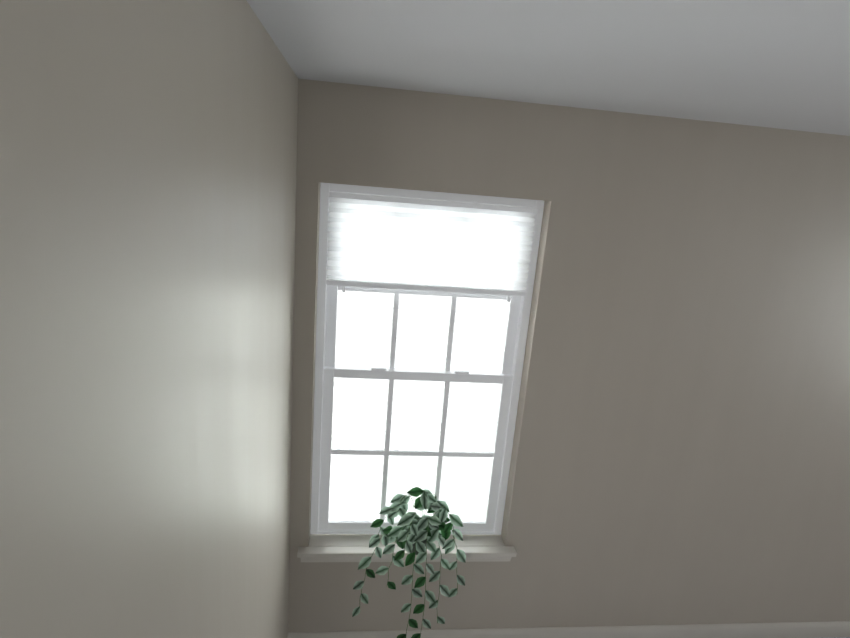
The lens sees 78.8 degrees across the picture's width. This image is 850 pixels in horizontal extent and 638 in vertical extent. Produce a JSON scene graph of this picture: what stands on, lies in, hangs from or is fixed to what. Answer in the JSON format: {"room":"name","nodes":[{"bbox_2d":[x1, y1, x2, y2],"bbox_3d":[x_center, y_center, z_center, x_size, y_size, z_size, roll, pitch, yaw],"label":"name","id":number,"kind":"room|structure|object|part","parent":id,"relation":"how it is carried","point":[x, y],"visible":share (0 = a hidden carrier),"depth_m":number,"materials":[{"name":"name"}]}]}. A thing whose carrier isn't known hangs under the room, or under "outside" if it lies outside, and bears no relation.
{"room":"living room","nodes":[
{"label":"living room","id":0,"kind":"room"},
{"bbox_2d":[0,0,297,637],"bbox_3d":[-0.279,1.151,-1.098,0.160,2.440,6.936,3,14,-7],"label":"wall","id":1,"kind":"structure","parent":0,"point":[148,161],"depth_m":0.64,"materials":[{"name":"paint"}]},
{"bbox_2d":[247,0,849,135],"bbox_3d":[2.323,0.041,-1.105,5.205,0.120,6.936,3,14,-7],"label":"ceiling","id":2,"kind":"structure","parent":0,"point":[781,64],"depth_m":1.23,"materials":[{"name":"paint"}]},
{"bbox_2d":[288,79,849,631],"bbox_3d":[1.875,0.446,2.467,4.885,2.440,0.160,3,14,-7],"label":"wall","id":3,"kind":"structure","parent":0,"point":[680,451],"depth_m":2.23,"materials":[{"name":"paint"}]},
{"bbox_2d":[301,557,511,561],"bbox_3d":[-0.074,1.070,2.320,0.948,0.052,0.030,3,14,-7],"label":"trim","id":4,"kind":"structure","parent":3,"relation":"attached to","point":[438,559],"depth_m":2.32,"materials":[{"name":"paint"}]},
{"bbox_2d":[297,535,516,557],"bbox_3d":[-0.074,1.027,2.340,0.972,0.022,0.126,3,14,-7],"label":"window sill","id":5,"kind":"structure","parent":3,"relation":"attached to","point":[332,546],"depth_m":2.32,"materials":[{"name":"paint"}]},
{"bbox_2d":[310,183,544,534],"bbox_3d":[-0.021,0.245,2.235,0.888,1.549,0.120,3,14,-7],"label":"window","id":6,"kind":"structure","parent":3,"relation":"in","point":[507,378],"depth_m":2.22,"materials":[{"name":"white"}]},
{"bbox_3d":[-0.024,0.249,2.253,0.732,1.425,0.034,3,14,-7],"label":"window glass","id":7,"kind":"part","parent":6,"relation":"part of","materials":[{"name":"glass"}]},
{"bbox_2d":[327,198,535,289],"bbox_3d":[0.027,-0.291,2.061,0.816,0.319,0.020,3,14,-7],"label":"window shade","id":8,"kind":"object","parent":6,"relation":"attached to","point":[377,241],"visible":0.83,"depth_m":2.06,"materials":[{"name":"white fabric"}]},
{"bbox_3d":[0.026,-0.277,2.064,0.816,0.387,0.040,3,14,-7],"label":"window shade rails","id":9,"kind":"part","parent":6,"relation":"part of","materials":[{"name":"white fabric"}]},
{"bbox_2d":[289,621,849,637],"bbox_3d":[1.792,1.605,2.664,4.885,0.088,0.013,3,14,-7],"label":"baseboard","id":10,"kind":"structure","parent":3,"relation":"attached to","point":[794,629],"depth_m":2.57,"materials":[{"name":"paint"}]},
{"bbox_3d":[2.122,2.519,-0.493,5.205,0.120,6.936,3,14,-7],"label":"floor carpet","id":11,"kind":"object","parent":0,"visible":0},
{"bbox_2d":[352,487,465,637],"bbox_3d":[-0.068,1.150,2.270,0.490,0.925,0.191,3,14,-7],"label":"plant","id":12,"kind":"object","parent":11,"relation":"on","point":[414,534],"visible":1,"depth_m":2.19,"materials":[{"name":"green plant"}]},
{"label":"outside","id":13,"kind":"structure","parent":0,"visible":0},
{"bbox_3d":[22.959,3.621,15.019,130.000,0.200,150.000,3,14,-7],"label":"lawn","id":14,"kind":"structure","parent":13,"visible":0},
{"bbox_2d":[329,290,508,520],"bbox_3d":[-2.095,-0.867,5.517,9.600,9.099,0.300,3,14,-7],"label":"window glass","id":15,"kind":"object","parent":14,"relation":"on","point":[347,498],"depth_m":6.04,"materials":[{"name":"clear glass"}]}
]}

